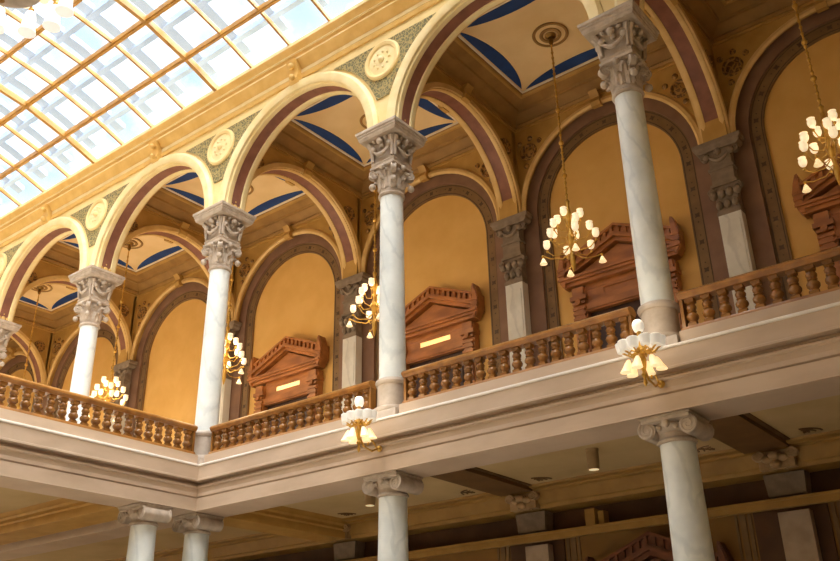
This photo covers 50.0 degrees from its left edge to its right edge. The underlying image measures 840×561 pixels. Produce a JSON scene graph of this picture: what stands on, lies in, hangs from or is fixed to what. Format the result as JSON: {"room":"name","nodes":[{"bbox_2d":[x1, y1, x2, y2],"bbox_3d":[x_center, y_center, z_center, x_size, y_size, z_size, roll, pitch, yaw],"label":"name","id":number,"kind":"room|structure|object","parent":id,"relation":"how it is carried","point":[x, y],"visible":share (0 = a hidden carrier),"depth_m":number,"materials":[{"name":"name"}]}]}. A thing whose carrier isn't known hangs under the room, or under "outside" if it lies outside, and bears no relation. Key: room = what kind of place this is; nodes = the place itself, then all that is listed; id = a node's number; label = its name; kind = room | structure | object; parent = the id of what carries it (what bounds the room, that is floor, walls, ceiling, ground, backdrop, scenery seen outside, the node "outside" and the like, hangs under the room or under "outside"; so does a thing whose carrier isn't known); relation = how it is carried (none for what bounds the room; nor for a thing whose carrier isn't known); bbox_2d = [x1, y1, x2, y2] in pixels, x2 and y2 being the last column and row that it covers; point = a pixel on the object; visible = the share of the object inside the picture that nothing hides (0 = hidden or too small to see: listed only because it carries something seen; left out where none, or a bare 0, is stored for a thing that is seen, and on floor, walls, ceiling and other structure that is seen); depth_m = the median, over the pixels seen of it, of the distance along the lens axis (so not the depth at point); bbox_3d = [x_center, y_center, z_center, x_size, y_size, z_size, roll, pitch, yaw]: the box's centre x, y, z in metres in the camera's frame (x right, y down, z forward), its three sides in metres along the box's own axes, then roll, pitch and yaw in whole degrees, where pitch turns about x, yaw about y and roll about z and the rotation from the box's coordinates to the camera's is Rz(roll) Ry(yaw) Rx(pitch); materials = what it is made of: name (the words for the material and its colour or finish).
{"room":"grand atrium hall","nodes":[
{"label":"grand atrium hall","id":0,"kind":"room"},
{"bbox_2d":[5,338,20,354],"bbox_3d":[-16.858,1.670,33.308,4.500,0.800,4.190,-19,-31,34],"label":"ceiling","id":1,"kind":"structure","parent":0,"point":[11,343],"depth_m":34.57,"materials":[{"name":"brown paint"}]},
{"bbox_2d":[10,321,54,396],"bbox_3d":[-14.919,1.998,31.375,0.920,3.120,4.440,-19,-31,34],"label":"wall","id":2,"kind":"structure","parent":0,"point":[39,357],"depth_m":32.39,"materials":[{"name":"brown paint"}]},
{"bbox_2d":[13,284,79,333],"bbox_3d":[-12.927,0.281,30.548,4.500,0.800,4.190,-19,-31,34],"label":"ceiling","id":3,"kind":"structure","parent":0,"point":[55,313],"depth_m":32.05,"materials":[{"name":"brown paint"}]},
{"bbox_2d":[17,287,43,408],"bbox_3d":[-12.846,2.829,29.382,1.074,5.694,1.129,-9,-27,17],"label":"chandelier","id":4,"kind":"object","parent":3,"relation":"hanging from","point":[38,288],"visible":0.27,"depth_m":29.75,"materials":[{"name":"gold metal"}]},
{"bbox_2d":[20,260,138,363],"bbox_3d":[-10.988,0.609,28.615,0.920,3.120,4.440,-19,-31,34],"label":"wall","id":5,"kind":"structure","parent":0,"point":[44,273],"depth_m":29.50,"materials":[{"name":"brown paint"}]},
{"bbox_2d":[41,233,202,296],"bbox_3d":[-8.996,-1.108,27.788,4.500,0.800,4.190,-19,-31,34],"label":"ceiling","id":6,"kind":"structure","parent":0,"point":[153,262],"depth_m":28.72,"materials":[{"name":"brown paint"}]},
{"bbox_2d":[88,242,133,421],"bbox_3d":[-8.915,1.441,26.622,1.081,5.694,1.120,17,-31,-33],"label":"chandelier","id":7,"kind":"object","parent":6,"relation":"hanging from","point":[110,392],"visible":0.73,"depth_m":25.93,"materials":[{"name":"white glass"}]},
{"bbox_2d":[123,209,238,322],"bbox_3d":[-7.057,-0.780,25.855,0.920,3.120,4.440,-19,-31,34],"label":"wall","id":8,"kind":"structure","parent":0,"point":[146,223],"depth_m":25.94,"materials":[{"name":"brown paint"}]},
{"bbox_2d":[143,172,323,251],"bbox_3d":[-5.065,-2.496,25.027,4.500,0.800,4.190,-19,-31,34],"label":"ceiling","id":9,"kind":"structure","parent":0,"point":[275,204],"depth_m":25.73,"materials":[{"name":"brown paint"}]},
{"bbox_2d":[222,262,246,384],"bbox_3d":[-4.984,0.052,23.861,1.082,5.694,1.120,5,-26,-13],"label":"chandelier","id":10,"kind":"object","parent":9,"relation":"hanging from","point":[229,336],"visible":0.5,"depth_m":23.02,"materials":[{"name":"gold metal"}]},
{"bbox_2d":[253,146,361,278],"bbox_3d":[-3.126,-2.168,23.095,0.920,3.120,4.440,-19,-31,34],"label":"wall","id":11,"kind":"structure","parent":0,"point":[341,209],"depth_m":23.90,"materials":[{"name":"brown paint"}]},
{"bbox_2d":[0,0,644,321],"bbox_3d":[-6.580,-2.244,22.742,37.774,3.070,0.880,-19,-31,34],"label":"wall","id":12,"kind":"structure","parent":0,"point":[389,74],"depth_m":20.78,"materials":[{"name":"beige paint"}]},
{"bbox_2d":[0,0,441,248],"bbox_3d":[-5.916,-3.858,22.508,37.200,0.880,0.355,-19,-31,34],"label":"trim","id":13,"kind":"structure","parent":12,"relation":"attached to","point":[367,20],"depth_m":21.68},
{"bbox_2d":[270,95,476,199],"bbox_3d":[-1.134,-3.885,22.267,4.500,0.800,4.190,-19,-31,34],"label":"ceiling","id":14,"kind":"structure","parent":0,"point":[323,133],"depth_m":22.88,"materials":[{"name":"brown paint"}]},
{"bbox_2d":[346,182,378,338],"bbox_3d":[-1.052,-1.337,21.101,1.129,5.694,1.074,-10,-27,18],"label":"chandelier","id":15,"kind":"object","parent":14,"relation":"hanging from","point":[372,282],"visible":0.69,"depth_m":20.22,"materials":[{"name":"gold metal"}]},
{"bbox_2d":[0,0,839,448],"bbox_3d":[-2.861,1.862,24.252,37.500,9.410,0.830,-19,-31,34],"label":"wall","id":16,"kind":"structure","parent":0,"point":[286,286],"depth_m":21.08,"materials":[{"name":"paint"}]},
{"bbox_2d":[110,359,137,433],"bbox_3d":[-9.609,5.419,28.160,1.000,5.972,0.375,-19,-31,34],"label":"pilaster","id":17,"kind":"object","parent":16,"relation":"attached to","point":[123,370],"visible":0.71,"depth_m":29.07,"materials":[{"name":"beige stone"}]},
{"bbox_2d":[219,320,241,447],"bbox_3d":[-5.678,4.030,25.399,1.000,5.972,0.375,-19,-31,34],"label":"pilaster","id":18,"kind":"object","parent":16,"relation":"attached to","point":[234,325],"visible":0.23,"depth_m":25.75,"materials":[{"name":"beige stone"}]},
{"bbox_2d":[247,335,328,439],"bbox_3d":[-3.587,3.805,23.853,2.827,4.978,0.390,-19,-31,34],"label":"door surround","id":19,"kind":"object","parent":16,"relation":"attached to","point":[280,377],"visible":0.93,"depth_m":24.40,"materials":[{"name":"red wood"}]},
{"bbox_2d":[335,272,370,412],"bbox_3d":[-1.747,2.641,22.639,1.000,5.972,0.375,-19,-31,34],"label":"pilaster","id":20,"kind":"object","parent":16,"relation":"attached to","point":[352,337],"visible":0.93,"depth_m":23.16,"materials":[{"name":"stone"}]},
{"bbox_2d":[405,283,484,397],"bbox_3d":[0.344,2.416,21.093,2.827,4.978,0.390,-19,-31,34],"label":"door surround","id":21,"kind":"object","parent":16,"relation":"attached to","point":[441,323],"visible":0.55,"depth_m":21.50,"materials":[{"name":"red wood"}]},
{"bbox_2d":[490,210,532,372],"bbox_3d":[2.184,1.253,19.879,1.000,5.972,0.375,-19,-31,34],"label":"pilaster","id":22,"kind":"object","parent":16,"relation":"attached to","point":[511,228],"visible":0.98,"depth_m":20.44,"materials":[{"name":"beige stone"}]},
{"bbox_2d":[557,216,685,354],"bbox_3d":[4.243,1.038,18.355,2.827,4.978,0.390,-19,-31,34],"label":"door surround","id":23,"kind":"object","parent":16,"relation":"attached to","point":[597,288],"visible":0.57,"depth_m":19.06,"materials":[{"name":"red wood"}]},
{"bbox_2d":[691,130,755,313],"bbox_3d":[6.115,-0.136,17.119,1.000,5.972,0.375,-19,-31,34],"label":"pilaster","id":24,"kind":"object","parent":16,"relation":"attached to","point":[725,189],"visible":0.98,"depth_m":17.68,"materials":[{"name":"beige stone"}]},
{"bbox_2d":[792,154,839,285],"bbox_3d":[8.237,-0.373,15.551,2.827,4.978,0.390,-19,-31,34],"label":"door surround","id":25,"kind":"object","parent":16,"relation":"attached to","point":[821,204],"visible":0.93,"depth_m":16.63,"materials":[{"name":"red wood"}]},
{"bbox_2d":[0,395,839,560],"bbox_3d":[-8.981,2.961,14.712,37.200,0.550,20.700,-19,-31,34],"label":"ceiling","id":26,"kind":"structure","parent":0,"point":[33,526],"depth_m":18.07,"materials":[{"name":"brown paint"}]},
{"bbox_2d":[365,494,374,506],"bbox_3d":[-0.975,4.216,17.584,0.230,0.351,0.230,-19,-31,34],"label":"recessed light","id":27,"kind":"object","parent":26,"relation":"in","point":[369,500],"visible":0.59,"depth_m":17.48,"materials":[{"name":"beige metal"}]},
{"bbox_2d":[585,448,599,470],"bbox_3d":[2.922,3.025,15.238,0.230,0.351,0.230,-19,-31,34],"label":"ceiling light","id":28,"kind":"object","parent":26,"relation":"in","point":[592,455],"visible":1,"depth_m":15.16,"materials":[{"name":"beige metal"}]},
{"bbox_2d":[421,67,520,219],"bbox_3d":[0.805,-3.557,20.335,0.920,3.120,4.440,-19,-31,34],"label":"wall","id":29,"kind":"structure","parent":0,"point":[494,141],"depth_m":21.17,"materials":[{"name":"brown paint"}]},
{"bbox_2d":[107,429,839,560],"bbox_3d":[-3.133,8.917,20.913,38.160,6.210,1.300,-19,-31,34],"label":"wall","id":30,"kind":"structure","parent":0,"point":[596,515],"depth_m":17.05,"materials":[{"name":"paint"}]},
{"bbox_2d":[333,541,364,560],"bbox_3d":[-1.584,8.612,19.650,0.680,5.617,0.350,-19,-31,34],"label":"pilaster","id":31,"kind":"object","parent":30,"relation":"attached to","point":[349,550],"visible":0.95,"depth_m":20.64,"materials":[{"name":"beige stone"}]},
{"bbox_2d":[516,511,553,560],"bbox_3d":[2.347,7.223,16.890,0.680,5.617,0.350,-19,-31,34],"label":"pilaster","id":32,"kind":"object","parent":30,"relation":"attached to","point":[540,521],"visible":0.93,"depth_m":17.82,"materials":[{"name":"stone"}]},
{"bbox_2d":[585,531,733,560],"bbox_3d":[4.261,6.856,15.453,2.827,4.978,0.390,-19,-31,34],"label":"door surround","id":33,"kind":"object","parent":30,"relation":"attached to","point":[648,546],"visible":0.75,"depth_m":16.33,"materials":[{"name":"red wood"}]},
{"bbox_2d":[763,469,822,560],"bbox_3d":[6.278,5.834,14.130,0.680,5.617,0.350,-19,-31,34],"label":"pilaster","id":34,"kind":"object","parent":30,"relation":"attached to","point":[797,527],"visible":0.89,"depth_m":14.97,"materials":[{"name":"beige stone"}]},
{"bbox_2d":[435,0,674,132],"bbox_3d":[2.797,-5.274,19.507,4.500,0.800,4.190,-19,-31,34],"label":"ceiling","id":35,"kind":"structure","parent":0,"point":[504,54],"depth_m":20.22,"materials":[{"name":"brown paint"}]},
{"bbox_2d":[540,33,606,276],"bbox_3d":[2.878,-2.726,18.341,1.129,5.694,1.074,-19,-31,34],"label":"chandelier","id":36,"kind":"object","parent":35,"relation":"hanging from","point":[572,219],"visible":1,"depth_m":17.46,"materials":[{"name":"gold metal"}]},
{"bbox_2d":[644,0,730,142],"bbox_3d":[4.736,-4.946,17.575,0.920,3.120,4.440,-19,-31,34],"label":"arch","id":37,"kind":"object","parent":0,"point":[692,54],"depth_m":18.46,"materials":[{"name":"brown paint"}]},
{"bbox_2d":[679,0,813,47],"bbox_3d":[6.728,-6.663,16.747,4.500,0.800,4.190,-19,-31,34],"label":"ceiling","id":38,"kind":"structure","parent":0,"point":[718,21],"depth_m":18.73,"materials":[{"name":"brown paint"}]},
{"bbox_2d":[792,0,839,192],"bbox_3d":[6.692,-4.073,15.664,1.129,5.694,1.074,0,-25,-2],"label":"chandelier","id":39,"kind":"object","parent":38,"relation":"hanging from","point":[830,131],"visible":1,"depth_m":14.86,"materials":[{"name":"white glass"}]},
{"bbox_3d":[-11.464,8.173,11.451,42.000,0.300,26.400,-19,-31,34],"label":"floor","id":40,"kind":"structure","parent":0,"visible":0},
{"bbox_2d":[117,502,172,560],"bbox_3d":[-5.110,6.813,15.751,0.847,5.631,0.840,-19,-31,34],"label":"column","id":41,"kind":"structure","parent":40,"relation":"on","point":[143,518],"depth_m":16.59,"materials":[{"name":"stone"}]},
{"bbox_2d":[172,512,224,560],"bbox_3d":[-4.338,7.224,16.644,0.847,5.631,0.840,-19,-31,34],"label":"column","id":42,"kind":"structure","parent":40,"relation":"on","point":[196,527],"depth_m":17.49,"materials":[{"name":"white stone"}]},
{"bbox_2d":[362,470,423,560],"bbox_3d":[-0.406,5.835,13.884,0.847,5.631,0.840,-19,-31,34],"label":"column","id":43,"kind":"structure","parent":40,"relation":"on","point":[392,488],"depth_m":14.66,"materials":[{"name":"stone"}]},
{"bbox_2d":[637,409,714,560],"bbox_3d":[3.525,4.446,11.124,0.847,5.631,0.840,-19,-31,34],"label":"column","id":44,"kind":"structure","parent":40,"relation":"on","point":[676,434],"depth_m":11.81,"materials":[{"name":"stone"}]},
{"bbox_3d":[-9.102,2.862,14.861,37.500,0.860,20.700,-19,-31,34],"label":"floor","id":45,"kind":"structure","parent":0,"visible":0},
{"bbox_2d":[0,318,21,365],"bbox_3d":[-12.313,3.978,25.034,1.020,5.976,1.020,-19,-31,34],"label":"marble column","id":46,"kind":"structure","parent":45,"relation":"on","point":[7,328],"depth_m":26.06,"materials":[{"name":"stone"}]},
{"bbox_2d":[65,264,125,423],"bbox_3d":[-8.382,2.589,22.273,1.020,5.976,1.020,-19,-31,34],"label":"marble column","id":47,"kind":"structure","parent":45,"relation":"on","point":[95,285],"depth_m":22.89,"materials":[{"name":"stone"}]},
{"bbox_2d":[193,200,255,463],"bbox_3d":[-4.451,1.200,19.513,1.020,5.976,1.020,-19,-31,34],"label":"marble column","id":48,"kind":"structure","parent":45,"relation":"on","point":[223,223],"depth_m":19.69,"materials":[{"name":"stone"}]},
{"bbox_2d":[355,115,426,418],"bbox_3d":[-0.520,-0.189,16.753,1.020,5.976,1.020,-19,-31,34],"label":"marble column","id":49,"kind":"structure","parent":45,"relation":"on","point":[391,143],"depth_m":16.82,"materials":[{"name":"stone"}]},
{"bbox_2d":[0,289,839,516],"bbox_3d":[-2.608,-0.728,7.882,17.590,1.120,16.390,-19,-31,34],"label":"balcony ledge","id":50,"kind":"structure","parent":45,"relation":"attached to","point":[788,353],"depth_m":14.07,"materials":[{"name":"stone"}]},
{"bbox_2d":[0,373,197,453],"bbox_3d":[-7.235,1.818,15.092,0.260,0.630,8.600,-19,-31,34],"label":"balustrade","id":51,"kind":"object","parent":50,"relation":"on","point":[15,383],"visible":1,"depth_m":16.49,"materials":[{"name":"brown wood"}]},
{"bbox_2d":[208,380,376,453],"bbox_3d":[-2.494,2.656,17.039,4.260,0.630,0.260,-19,-31,34],"label":"balustrade","id":52,"kind":"object","parent":50,"relation":"on","point":[368,388],"visible":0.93,"depth_m":16.95,"materials":[{"name":"brown wood"}]},
{"bbox_2d":[341,396,381,452],"bbox_3d":[-0.984,2.394,14.798,0.642,0.935,0.741,-4,-26,5],"label":"wall sconce","id":53,"kind":"object","parent":50,"relation":"attached to","point":[359,417],"visible":1,"depth_m":14.62,"materials":[{"name":"white glass"}]},
{"bbox_2d":[401,306,636,403],"bbox_3d":[1.437,1.268,14.279,4.260,0.630,0.260,-19,-31,34],"label":"balustrade","id":54,"kind":"object","parent":50,"relation":"on","point":[625,316],"visible":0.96,"depth_m":14.13,"materials":[{"name":"brown wood"}]},
{"bbox_2d":[615,319,667,387],"bbox_3d":[2.947,1.005,12.038,0.642,0.935,0.741,-4,-26,5],"label":"wall sconce","id":55,"kind":"object","parent":50,"relation":"attached to","point":[638,347],"visible":1,"depth_m":11.87,"materials":[{"name":"white glass"}]},
{"bbox_2d":[676,246,839,329],"bbox_3d":[5.368,-0.121,11.519,4.260,0.630,0.260,-19,-31,34],"label":"balustrade","id":56,"kind":"object","parent":50,"relation":"on","point":[808,263],"visible":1,"depth_m":12.04,"materials":[{"name":"brown wood"}]},
{"bbox_2d":[577,0,680,345],"bbox_3d":[3.411,-1.578,13.993,1.020,5.976,1.020,-19,-31,34],"label":"marble column","id":57,"kind":"structure","parent":45,"relation":"on","point":[620,36],"depth_m":14.05,"materials":[{"name":"stone"}]},
{"bbox_3d":[-1.705,-10.614,11.026,0.150,1.300,15.500,-19,-31,34],"label":"wall","id":58,"kind":"structure","parent":0,"visible":0},
{"bbox_2d":[0,0,331,205],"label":"window","id":59,"kind":"structure","parent":58,"relation":"in","point":[161,26],"depth_m":22.32,"materials":[{"name":"clear glass"}]},
{"bbox_2d":[0,0,73,38],"bbox_3d":[-5.003,-6.708,12.235,1.610,7.600,1.610,-19,-31,34],"label":"chandelier","id":60,"kind":"object","parent":59,"relation":"hanging from","point":[63,8],"visible":1,"depth_m":11.20,"materials":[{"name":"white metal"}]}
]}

